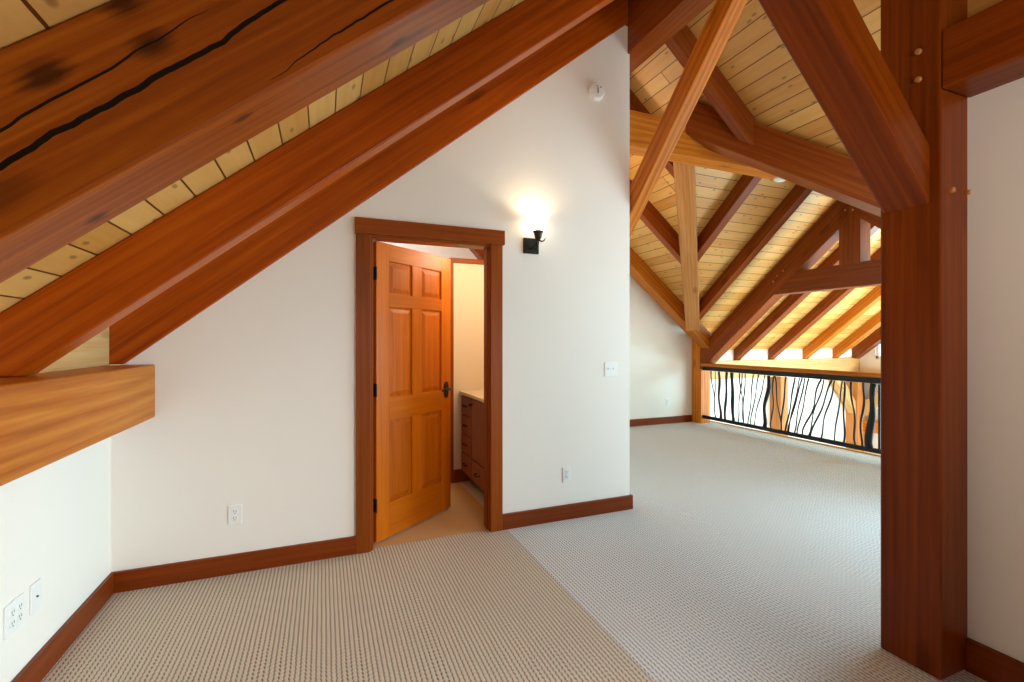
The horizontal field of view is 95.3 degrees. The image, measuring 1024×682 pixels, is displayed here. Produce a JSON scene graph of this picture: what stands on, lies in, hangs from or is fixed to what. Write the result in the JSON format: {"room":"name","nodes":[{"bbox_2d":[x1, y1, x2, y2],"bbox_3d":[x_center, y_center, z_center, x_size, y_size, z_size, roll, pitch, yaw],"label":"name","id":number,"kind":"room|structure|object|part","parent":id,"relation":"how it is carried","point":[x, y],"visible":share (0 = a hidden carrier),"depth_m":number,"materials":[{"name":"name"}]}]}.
{"room":"attic loft","nodes":[
{"label":"attic loft","id":0,"kind":"room"},
{"bbox_2d":[0,327,110,681],"bbox_3d":[-1.711,0.632,1.262,0.100,1.456,8.725,0,0,-22],"label":"wall","id":1,"kind":"structure","parent":0,"point":[55,518],"depth_m":2.01,"materials":[{"name":"white paint"}]},
{"bbox_2d":[4,592,23,639],"bbox_3d":[-1.840,1.015,1.728,0.011,0.116,0.116,0,0,-22],"label":"wall outlet","id":2,"kind":"object","parent":1,"relation":"attached to","point":[14,611],"visible":1,"depth_m":1.72,"materials":[{"name":"white plastic"}]},
{"bbox_2d":[9,608,15,617],"bbox_3d":[-1.828,0.996,1.708,0.004,0.033,0.033,0,0,-22],"label":"socket","id":3,"kind":"object","parent":2,"relation":"attached to","point":[12,611],"depth_m":1.71,"materials":[{"name":"white plastic"}]},
{"bbox_2d":[9,619,15,628],"bbox_3d":[-1.828,1.034,1.708,0.004,0.033,0.033,0,0,-22],"label":"socket","id":4,"kind":"object","parent":2,"relation":"attached to","point":[12,622],"depth_m":1.71,"materials":[{"name":"white plastic"}]},
{"bbox_2d":[17,602,22,610],"bbox_3d":[-1.845,0.996,1.750,0.004,0.033,0.033,0,0,-22],"label":"socket","id":5,"kind":"object","parent":2,"relation":"attached to","point":[19,604],"depth_m":1.75,"materials":[{"name":"white plastic"}]},
{"bbox_2d":[17,612,22,621],"bbox_3d":[-1.845,1.034,1.750,0.004,0.033,0.033,0,0,-22],"label":"socket","id":6,"kind":"object","parent":2,"relation":"attached to","point":[19,614],"depth_m":1.75,"materials":[{"name":"white plastic"}]},
{"bbox_2d":[30,578,40,615],"bbox_3d":[-1.891,1.015,1.856,0.012,0.116,0.072,0,0,-22],"label":"cable jack","id":7,"kind":"object","parent":1,"relation":"attached to","point":[35,588],"visible":1,"depth_m":1.85,"materials":[{"name":"white plastic"}]},
{"bbox_2d":[11,573,113,681],"bbox_3d":[-1.084,1.304,-0.125,0.020,0.112,5.682,0,0,-22],"label":"baseboard","id":8,"kind":"structure","parent":1,"relation":"attached to","point":[39,666],"depth_m":2.05,"materials":[{"name":"brown wood"}]},
{"bbox_2d":[0,364,154,485],"bbox_3d":[-1.032,0.277,-0.096,0.259,0.293,5.698,0,0,-22],"label":"beam","id":9,"kind":"structure","parent":1,"relation":"attached to","point":[46,418],"depth_m":1.70,"materials":[{"name":"brown wood"}]},
{"bbox_2d":[0,0,489,282],"bbox_3d":[0.106,-1.355,1.342,3.369,2.966,0.172,0,0,-22],"label":"rafter","id":10,"kind":"object","parent":9,"relation":"on","point":[105,108],"visible":1,"depth_m":0.93,"materials":[{"name":"brown wood"}]},
{"bbox_2d":[0,0,613,376],"bbox_3d":[-0.288,-1.355,2.316,3.369,2.966,0.110,0,0,-22],"label":"rafter","id":11,"kind":"object","parent":9,"relation":"on","point":[40,329],"visible":1,"depth_m":1.95,"materials":[{"name":"brown wood"}]},
{"bbox_2d":[0,0,524,312],"bbox_3d":[-0.255,-1.379,1.906,3.820,3.140,8.825,0,0,-22],"label":"ceiling","id":12,"kind":"structure","parent":0,"point":[20,20],"depth_m":1.75,"materials":[{"name":"brown wood"}]},
{"bbox_2d":[469,249,483,259],"bbox_3d":[-0.417,-1.140,5.625,0.746,0.560,0.140,0,0,-22],"label":"knee brace","id":13,"kind":"object","parent":12,"relation":"attached to","point":[479,253],"visible":0.02,"depth_m":5.58,"materials":[{"name":"brown wood"}]},
{"bbox_2d":[111,26,629,571],"bbox_3d":[-0.628,-0.595,3.208,3.368,3.910,0.115,0,0,-22],"label":"wall","id":14,"kind":"structure","parent":0,"point":[255,393],"depth_m":3.11,"materials":[{"name":"white paint"}]},
{"bbox_2d":[110,536,355,592],"bbox_3d":[-1.579,1.304,2.750,1.262,0.112,0.020,0,0,-22],"label":"baseboard","id":15,"kind":"structure","parent":14,"relation":"attached to","point":[191,570],"depth_m":2.71,"materials":[{"name":"brown wood"}]},
{"bbox_2d":[228,504,241,524],"bbox_3d":[-1.624,1.019,2.737,0.072,0.116,0.011,0,0,-22],"label":"wall outlet","id":16,"kind":"object","parent":14,"relation":"attached to","point":[234,511],"visible":1,"depth_m":2.73,"materials":[{"name":"white plastic"}]},
{"bbox_2d":[109,0,627,364],"bbox_3d":[-0.645,-1.355,3.198,3.369,2.966,0.132,0,0,-22],"label":"rafter","id":17,"kind":"object","parent":14,"relation":"on","point":[160,316],"visible":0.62,"depth_m":2.96,"materials":[{"name":"brown wood"}]},
{"bbox_2d":[373,241,450,542],"bbox_3d":[-0.721,0.340,3.460,0.168,2.016,0.808,0,0,31],"label":"door","id":18,"kind":"structure","parent":14,"relation":"in","point":[412,288],"depth_m":3.40,"materials":[{"name":"brown wood"}]},
{"bbox_3d":[-0.802,-0.439,3.323,0.027,0.223,0.232,0,0,31],"label":"panel","id":19,"kind":"part","parent":18,"relation":"part of","materials":[{"name":"brown wood"}]},
{"bbox_3d":[-0.802,0.078,3.323,0.027,0.630,0.232,0,0,31],"label":"panel","id":20,"kind":"part","parent":18,"relation":"part of","materials":[{"name":"brown wood"}]},
{"bbox_3d":[-0.802,0.831,3.323,0.027,0.565,0.232,0,0,31],"label":"panel","id":21,"kind":"part","parent":18,"relation":"part of","materials":[{"name":"brown wood"}]},
{"bbox_3d":[-0.633,-0.439,3.609,0.027,0.223,0.232,0,0,31],"label":"panel","id":22,"kind":"part","parent":18,"relation":"part of","materials":[{"name":"brown wood"}]},
{"bbox_3d":[-0.633,0.078,3.609,0.027,0.630,0.232,0,0,31],"label":"panel","id":23,"kind":"part","parent":18,"relation":"part of","materials":[{"name":"brown wood"}]},
{"bbox_3d":[-0.633,0.831,3.609,0.027,0.565,0.232,0,0,31],"label":"panel","id":24,"kind":"part","parent":18,"relation":"part of","materials":[{"name":"brown wood"}]},
{"bbox_3d":[-0.546,0.390,3.754,0.054,0.130,0.048,0,0,31],"label":"handle","id":25,"kind":"part","parent":18,"relation":"part of","materials":[{"name":"brown metal"}]},
{"bbox_2d":[355,217,504,553],"bbox_3d":[-0.551,0.284,3.227,1.024,2.152,0.147,0,0,-22],"label":"door frame","id":26,"kind":"structure","parent":14,"relation":"attached to","point":[362,240],"depth_m":3.16,"materials":[{"name":"brown wood"}]},
{"bbox_2d":[523,211,550,253],"bbox_3d":[0.186,-0.776,3.369,0.184,0.265,0.199,0,0,-22],"label":"wall sconce","id":27,"kind":"object","parent":14,"relation":"attached to","point":[538,219],"visible":1,"depth_m":3.34,"materials":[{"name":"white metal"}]},
{"bbox_3d":[0.181,-0.706,3.400,0.064,0.075,0.123,0,0,-40],"label":"arm","id":28,"kind":"part","parent":27,"relation":"part of","materials":[{"name":"brown metal"}]},
{"bbox_3d":[0.189,-0.851,3.362,0.184,0.117,0.184,0,0,-22],"label":"lamp shade","id":29,"kind":"part","parent":27,"relation":"part of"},
{"bbox_2d":[563,466,570,481],"bbox_3d":[0.419,1.019,3.565,0.072,0.116,0.011,0,0,-22],"label":"wall outlet","id":30,"kind":"object","parent":14,"relation":"attached to","point":[566,470],"visible":1,"depth_m":3.56,"materials":[{"name":"white plastic"}]},
{"bbox_2d":[503,495,632,529],"bbox_3d":[0.454,1.304,3.574,1.128,0.112,0.020,0,0,-22],"label":"baseboard","id":31,"kind":"structure","parent":14,"relation":"attached to","point":[518,519],"depth_m":3.55,"materials":[{"name":"brown wood"}]},
{"bbox_2d":[588,82,603,100],"bbox_3d":[0.664,-1.955,3.649,0.140,0.140,0.038,0,0,-22],"label":"smoke detector","id":32,"kind":"object","parent":14,"relation":"attached to","point":[595,90],"visible":1,"depth_m":3.63,"materials":[{"name":"white plastic"}]},
{"bbox_2d":[605,362,616,376],"bbox_3d":[0.789,0.224,3.712,0.116,0.116,0.015,0,0,-22],"label":"light switch","id":33,"kind":"object","parent":14,"relation":"attached to","point":[610,367],"visible":1,"depth_m":3.71,"materials":[{"name":"white plastic"}]},
{"bbox_2d":[373,482,486,547],"bbox_3d":[-1.681,1.392,4.367,2.287,0.056,2.993,0,0,-22],"label":"floor","id":34,"kind":"structure","parent":0,"point":[465,514],"depth_m":3.49,"materials":[{"name":"beige tile"}]},
{"bbox_2d":[459,389,483,493],"bbox_3d":[-0.036,0.917,4.120,0.630,0.885,1.065,0,0,-22],"label":"bathroom vanity","id":35,"kind":"object","parent":34,"relation":"on","point":[472,401],"visible":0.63,"depth_m":4.16,"materials":[{"name":"brown wood"}]},
{"bbox_3d":[-0.419,0.605,4.351,0.020,0.170,0.320,0,0,-22],"label":"drawer","id":36,"kind":"part","parent":35,"relation":"part of","materials":[{"name":"brown wood"}]},
{"bbox_3d":[-0.419,0.785,4.351,0.020,0.170,0.320,0,0,-22],"label":"drawer","id":37,"kind":"part","parent":35,"relation":"part of","materials":[{"name":"brown wood"}]},
{"bbox_3d":[-0.419,0.965,4.351,0.020,0.170,0.320,0,0,-22],"label":"drawer","id":38,"kind":"part","parent":35,"relation":"part of","materials":[{"name":"brown wood"}]},
{"bbox_3d":[-0.419,1.150,4.351,0.020,0.180,0.320,0,0,-22],"label":"drawer","id":39,"kind":"part","parent":35,"relation":"part of","materials":[{"name":"brown wood"}]},
{"bbox_2d":[459,389,483,402],"bbox_3d":[-0.029,0.490,4.123,0.613,0.030,1.065,0,0,-22],"label":"countertop","id":40,"kind":"structure","parent":35,"relation":"on","point":[478,394],"depth_m":4.22,"materials":[{"name":"stone"}]},
{"bbox_3d":[-0.280,1.150,4.008,0.020,0.180,0.400,0,0,-22],"label":"drawer","id":41,"kind":"part","parent":35,"relation":"part of","materials":[{"name":"brown wood"}]},
{"bbox_3d":[-0.280,0.785,4.008,0.020,0.530,0.400,0,0,-22],"label":"cabinet door","id":42,"kind":"part","parent":35,"relation":"part of","materials":[{"name":"brown wood"}]},
{"bbox_2d":[454,263,483,469],"bbox_3d":[-0.101,0.304,4.739,1.041,2.112,0.100,0,0,-22],"label":"wall","id":43,"kind":"structure","parent":0,"point":[468,278],"depth_m":4.55,"materials":[{"name":"beige paint"}]},
{"bbox_2d":[451,263,453,482],"bbox_3d":[-0.597,0.304,4.538,0.030,2.112,0.120,0,0,-22],"label":"trim","id":44,"kind":"structure","parent":43,"relation":"attached to","point":[452,264],"depth_m":4.48,"materials":[{"name":"brown wood"}]},
{"bbox_2d":[454,469,468,481],"bbox_3d":[-0.254,1.300,4.615,0.665,0.120,0.014,0,0,-22],"label":"baseboard","id":45,"kind":"structure","parent":43,"relation":"attached to","point":[459,475],"depth_m":4.51,"materials":[{"name":"brown wood"}]},
{"bbox_2d":[449,258,483,264],"bbox_3d":[-0.119,-0.776,4.731,1.081,0.048,0.130,0,0,-22],"label":"cap","id":46,"kind":"object","parent":43,"relation":"on","point":[453,260],"visible":0.09,"depth_m":4.53,"materials":[{"name":"brown wood"}]},
{"bbox_2d":[41,421,986,681],"bbox_3d":[1.631,1.390,2.616,7.152,0.060,8.725,0,0,-22],"label":"floor","id":47,"kind":"structure","parent":0,"point":[740,554],"depth_m":2.45,"materials":[{"name":"beige carpet"}]},
{"bbox_2d":[692,340,709,423],"bbox_3d":[3.163,0.760,7.819,0.195,1.800,0.210,0,0,-22],"label":"post","id":48,"kind":"object","parent":47,"relation":"on","point":[700,377],"visible":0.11,"depth_m":7.75,"materials":[{"name":"brown wood"}]},
{"bbox_2d":[701,363,880,453],"bbox_3d":[4.005,0.863,5.644,0.138,0.995,4.456,0,0,-22],"label":"railing","id":49,"kind":"object","parent":47,"relation":"on","point":[865,377],"visible":0.71,"depth_m":6.13,"materials":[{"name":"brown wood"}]},
{"bbox_3d":[4.005,0.390,5.644,0.138,0.050,4.456,0,0,-22],"label":"handrail","id":50,"kind":"part","parent":49,"relation":"part of","materials":[{"name":"brown wood"}]},
{"bbox_3d":[4.004,0.449,5.644,0.050,0.067,4.456,0,0,-22],"label":"rail","id":51,"kind":"part","parent":49,"relation":"part of","materials":[{"name":"brown wood"}]},
{"bbox_3d":[4.004,1.249,5.644,0.044,0.052,4.456,0,0,-22],"label":"rail","id":52,"kind":"part","parent":49,"relation":"part of","materials":[{"name":"black metal"}]},
{"bbox_3d":[4.155,0.875,5.272,0.030,0.770,0.023,0,0,-22],"label":"post","id":53,"kind":"part","parent":49,"relation":"part of","materials":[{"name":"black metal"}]},
{"bbox_2d":[881,0,970,679],"bbox_3d":[1.762,-0.615,1.996,0.214,3.950,0.233,0,0,-22],"label":"timber post","id":54,"kind":"object","parent":47,"relation":"on","point":[924,247],"visible":0.96,"depth_m":1.92,"materials":[{"name":"brown wood"}]},
{"bbox_2d":[758,0,929,213],"bbox_3d":[1.162,-1.140,1.771,1.095,1.162,0.175,0,0,-22],"label":"brace","id":55,"kind":"object","parent":54,"relation":"attached to","point":[829,42],"visible":1,"depth_m":1.80,"materials":[{"name":"brown wood"}]},
{"bbox_2d":[383,242,691,418],"bbox_3d":[-0.113,-0.788,6.670,7.122,4.296,0.100,0,0,-22],"label":"wall","id":56,"kind":"structure","parent":0,"point":[660,350],"depth_m":7.59,"materials":[{"name":"white paint"}]},
{"bbox_2d":[630,415,691,426],"bbox_3d":[1.428,1.304,7.230,3.464,0.112,0.020,0,0,-22],"label":"baseboard","id":57,"kind":"structure","parent":56,"relation":"attached to","point":[685,418],"depth_m":7.62,"materials":[{"name":"brown wood"}]},
{"bbox_2d":[630,0,880,303],"bbox_3d":[3.188,-1.465,3.301,3.610,2.968,8.825,0,0,-22],"label":"ceiling","id":58,"kind":"structure","parent":0,"point":[755,61],"depth_m":3.93,"materials":[{"name":"brown wood"}]},
{"bbox_2d":[710,349,851,447],"bbox_3d":[5.225,2.131,9.183,4.660,3.938,0.100,0,0,-22],"label":"wall","id":59,"kind":"structure","parent":0,"point":[756,354],"depth_m":9.27,"materials":[{"name":"white paint"}]},
{"bbox_2d":[710,358,859,379],"bbox_3d":[5.257,0.527,9.142,4.630,0.335,0.120,0,0,-22],"label":"beam","id":60,"kind":"structure","parent":59,"relation":"attached to","point":[839,364],"depth_m":9.24,"materials":[{"name":"brown wood"}]},
{"bbox_2d":[734,224,878,359],"bbox_3d":[4.739,-0.928,7.360,0.150,2.592,2.915,0,0,-22],"label":"rafter","id":61,"kind":"object","parent":60,"relation":"on","point":[792,301],"visible":0.45,"depth_m":7.89,"materials":[{"name":"brown wood"}]},
{"bbox_2d":[768,248,880,359],"bbox_3d":[5.564,-0.928,7.694,0.150,2.592,2.915,0,0,-22],"label":"rafter","id":62,"kind":"object","parent":60,"relation":"on","point":[835,296],"visible":0.49,"depth_m":8.25,"materials":[{"name":"brown wood"}]},
{"bbox_2d":[803,285,880,358],"bbox_3d":[6.453,-0.928,8.054,0.150,2.592,2.915,0,0,-22],"label":"rafter","id":63,"kind":"object","parent":60,"relation":"on","point":[874,296],"visible":0.44,"depth_m":8.65,"materials":[{"name":"brown wood"}]},
{"bbox_2d":[833,311,880,357],"bbox_3d":[7.287,-0.928,8.392,0.150,2.592,2.915,0,0,-22],"label":"rafter","id":64,"kind":"object","parent":60,"relation":"on","point":[874,322],"visible":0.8,"depth_m":9.28,"materials":[{"name":"brown wood"}]},
{"bbox_2d":[695,166,880,349],"bbox_3d":[4.525,-1.012,7.327,7.550,2.594,3.154,0,0,-22],"label":"ceiling","id":65,"kind":"structure","parent":0,"point":[713,186],"depth_m":6.55,"materials":[{"name":"brown wood"}]},
{"bbox_2d":[860,347,880,454],"bbox_3d":[8.557,0.902,7.323,0.120,6.396,5.850,0,0,-22],"label":"wall","id":66,"kind":"structure","parent":0,"point":[869,362],"depth_m":9.75,"materials":[{"name":"white paint"}]},
{"bbox_2d":[630,110,794,183],"bbox_3d":[4.690,-1.883,5.682,8.280,0.315,0.172,0,0,-22],"label":"ridge beam","id":67,"kind":"structure","parent":66,"relation":"attached to","point":[643,126],"depth_m":4.36,"materials":[{"name":"brown wood"}]},
{"bbox_2d":[673,162,699,330],"bbox_3d":[2.261,-1.181,5.965,0.200,2.043,3.013,0,0,23],"label":"rafter","id":68,"kind":"object","parent":67,"relation":"attached to","point":[684,174],"visible":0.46,"depth_m":5.63,"materials":[{"name":"brown wood"}]},
{"bbox_2d":[697,175,761,260],"bbox_3d":[2.620,-1.625,5.585,0.120,1.198,1.215,0,0,-22],"label":"rafter","id":69,"kind":"object","parent":67,"relation":"attached to","point":[746,184],"visible":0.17,"depth_m":5.61,"materials":[{"name":"brown wood"}]},
{"bbox_2d":[699,184,812,319],"bbox_3d":[3.264,-1.256,6.331,0.125,1.936,2.115,0,0,-22],"label":"rafter","id":70,"kind":"object","parent":67,"relation":"attached to","point":[798,194],"visible":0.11,"depth_m":6.25,"materials":[{"name":"brown wood"}]},
{"bbox_2d":[773,177,785,181],"bbox_3d":[2.846,-1.708,4.934,0.144,0.034,0.144,0,0,-22],"label":"ceiling light","id":71,"kind":"object","parent":67,"relation":"attached to","point":[776,179],"visible":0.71,"depth_m":4.92,"materials":[{"name":"white plastic"}]},
{"bbox_2d":[686,102,880,216],"bbox_3d":[3.212,-1.117,3.777,3.409,2.312,0.200,0,0,23],"label":"rafter","id":72,"kind":"object","parent":67,"relation":"attached to","point":[825,171],"visible":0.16,"depth_m":4.03,"materials":[{"name":"brown wood"}]},
{"bbox_2d":[852,327,880,358],"bbox_3d":[7.867,-0.902,8.627,0.180,2.644,2.915,0,0,-22],"label":"rafter","id":73,"kind":"object","parent":66,"relation":"attached to","point":[873,340],"visible":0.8,"depth_m":9.67,"materials":[{"name":"brown wood"}]},
{"bbox_2d":[863,419,877,433],"bbox_3d":[8.452,1.760,7.156,0.200,0.240,5.620,0,0,-22],"label":"beam","id":74,"kind":"structure","parent":66,"relation":"attached to","point":[866,420],"depth_m":9.63,"materials":[{"name":"brown wood"}]},
{"bbox_2d":[876,343,880,357],"bbox_3d":[7.867,0.050,8.986,0.050,0.620,1.550,0,0,-22],"label":"window","id":75,"kind":"structure","parent":66,"relation":"in","point":[878,346],"depth_m":9.66,"materials":[{"name":"white glass"}]},
{"bbox_2d":[967,0,1023,662],"bbox_3d":[2.614,-0.748,0.271,0.100,4.216,3.640,0,0,-22],"label":"wall","id":76,"kind":"structure","parent":0,"point":[995,117],"depth_m":1.85,"materials":[{"name":"white paint"}]},
{"bbox_2d":[942,0,1023,97],"bbox_3d":[2.494,-1.123,0.219,0.213,0.235,3.633,0,0,-22],"label":"beam","id":77,"kind":"structure","parent":76,"relation":"attached to","point":[982,52],"depth_m":1.76,"materials":[{"name":"brown wood"}]},
{"bbox_2d":[965,637,1023,681],"bbox_3d":[2.560,1.292,0.246,0.020,0.135,3.634,0,0,-22],"label":"baseboard","id":78,"kind":"structure","parent":76,"relation":"attached to","point":[982,661],"depth_m":1.85,"materials":[{"name":"brown wood"}]},
{"bbox_3d":[6.406,4.130,6.452,4.720,0.060,5.850,0,0,-22],"label":"floor","id":79,"kind":"structure","parent":0,"visible":0},
{"bbox_2d":[770,377,787,435],"bbox_3d":[5.129,2.397,8.966,0.200,3.405,0.230,0,0,-22],"label":"wall post","id":80,"kind":"object","parent":79,"relation":"on","point":[775,423],"visible":0.34,"depth_m":8.88,"materials":[{"name":"brown wood"}]},
{"bbox_2d":[846,381,863,451],"bbox_3d":[7.207,2.380,9.803,0.220,3.440,0.240,0,0,-22],"label":"wall post","id":81,"kind":"object","parent":79,"relation":"on","point":[857,393],"visible":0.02,"depth_m":9.71,"materials":[{"name":"brown wood"}]},
{"bbox_2d":[829,380,855,413],"bbox_3d":[6.788,1.106,9.628,0.708,0.822,0.150,0,0,-22],"label":"knee brace","id":82,"kind":"object","parent":81,"relation":"attached to","point":[848,405],"visible":0.47,"depth_m":9.61,"materials":[{"name":"brown wood"}]},
{"bbox_2d":[862,391,877,416],"bbox_3d":[7.496,1.183,9.382,0.140,0.787,0.778,0,0,-22],"label":"knee brace","id":83,"kind":"object","parent":81,"relation":"attached to","point":[867,402],"visible":0.34,"depth_m":9.60,"materials":[{"name":"brown wood"}]},
{"bbox_3d":[0.319,-0.690,5.223,0.100,4.100,2.908,0,0,-22],"label":"wall","id":84,"kind":"structure","parent":0,"visible":0},
{"bbox_2d":[625,0,714,73],"bbox_3d":[0.806,-2.543,4.364,0.198,0.433,4.865,0,0,-22],"label":"ridge beam","id":85,"kind":"structure","parent":84,"relation":"on","point":[651,23],"depth_m":3.54,"materials":[{"name":"brown wood"}]},
{"bbox_2d":[630,89,673,177],"bbox_3d":[1.345,-2.247,4.807,1.137,1.196,0.100,0,0,-22],"label":"rafter","id":86,"kind":"object","parent":85,"relation":"attached to","point":[635,104],"visible":0.18,"depth_m":4.73,"materials":[{"name":"brown wood"}]},
{"bbox_2d":[630,179,680,263],"bbox_3d":[1.419,-1.886,5.797,2.017,1.917,0.100,0,0,-22],"label":"rafter","id":87,"kind":"object","parent":85,"relation":"attached to","point":[650,216],"visible":0.17,"depth_m":5.96,"materials":[{"name":"brown wood"}]},
{"bbox_2d":[630,247,709,347],"bbox_3d":[1.631,-1.353,7.005,3.317,2.983,0.200,0,0,-22],"label":"rafter","id":88,"kind":"object","parent":85,"relation":"attached to","point":[649,281],"visible":0.44,"depth_m":7.22,"materials":[{"name":"brown wood"}]},
{"bbox_2d":[700,200,844,368],"bbox_3d":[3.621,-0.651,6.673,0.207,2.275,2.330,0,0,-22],"label":"rafter","id":89,"kind":"object","parent":88,"relation":"attached to","point":[824,234],"visible":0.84,"depth_m":6.43,"materials":[{"name":"brown wood"}]},
{"bbox_2d":[774,259,880,294],"bbox_3d":[4.110,-0.780,5.482,0.185,0.280,2.477,0,0,-22],"label":"beam","id":90,"kind":"structure","parent":89,"relation":"attached to","point":[865,273],"depth_m":5.69,"materials":[{"name":"brown wood"}]},
{"bbox_2d":[839,202,869,265],"bbox_3d":[4.074,-1.315,5.556,0.207,0.830,0.240,0,0,-22],"label":"post","id":91,"kind":"object","parent":90,"relation":"on","point":[854,233],"visible":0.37,"depth_m":5.48,"materials":[{"name":"brown wood"}]},
{"bbox_2d":[860,209,880,228],"bbox_3d":[4.575,-0.614,4.335,0.195,2.313,2.400,0,0,-22],"label":"rafter","id":92,"kind":"object","parent":91,"relation":"attached to","point":[875,220],"visible":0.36,"depth_m":5.30,"materials":[{"name":"brown wood"}]},
{"bbox_2d":[630,0,747,235],"bbox_3d":[1.177,-1.590,3.439,0.115,1.500,1.690,0,0,-22],"label":"brace","id":93,"kind":"object","parent":85,"relation":"attached to","point":[724,15],"visible":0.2,"depth_m":3.27,"materials":[{"name":"brown wood"}]},
{"bbox_2d":[665,25,754,145],"bbox_3d":[1.645,-2.276,3.973,1.067,1.138,0.090,0,0,-22],"label":"rafter","id":94,"kind":"object","parent":85,"relation":"attached to","point":[718,91],"visible":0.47,"depth_m":4.00,"materials":[{"name":"brown wood"}]},
{"bbox_3d":[4.242,2.760,5.575,0.090,2.680,5.850,0,0,-22],"label":"wall","id":95,"kind":"structure","parent":0,"visible":0},
{"bbox_2d":[710,420,880,456],"bbox_3d":[4.335,1.514,5.519,0.040,0.332,5.375,0,0,-22],"label":"trim","id":96,"kind":"structure","parent":95,"relation":"attached to","point":[710,420],"depth_m":6.39,"materials":[{"name":"beige wood"}]}
]}

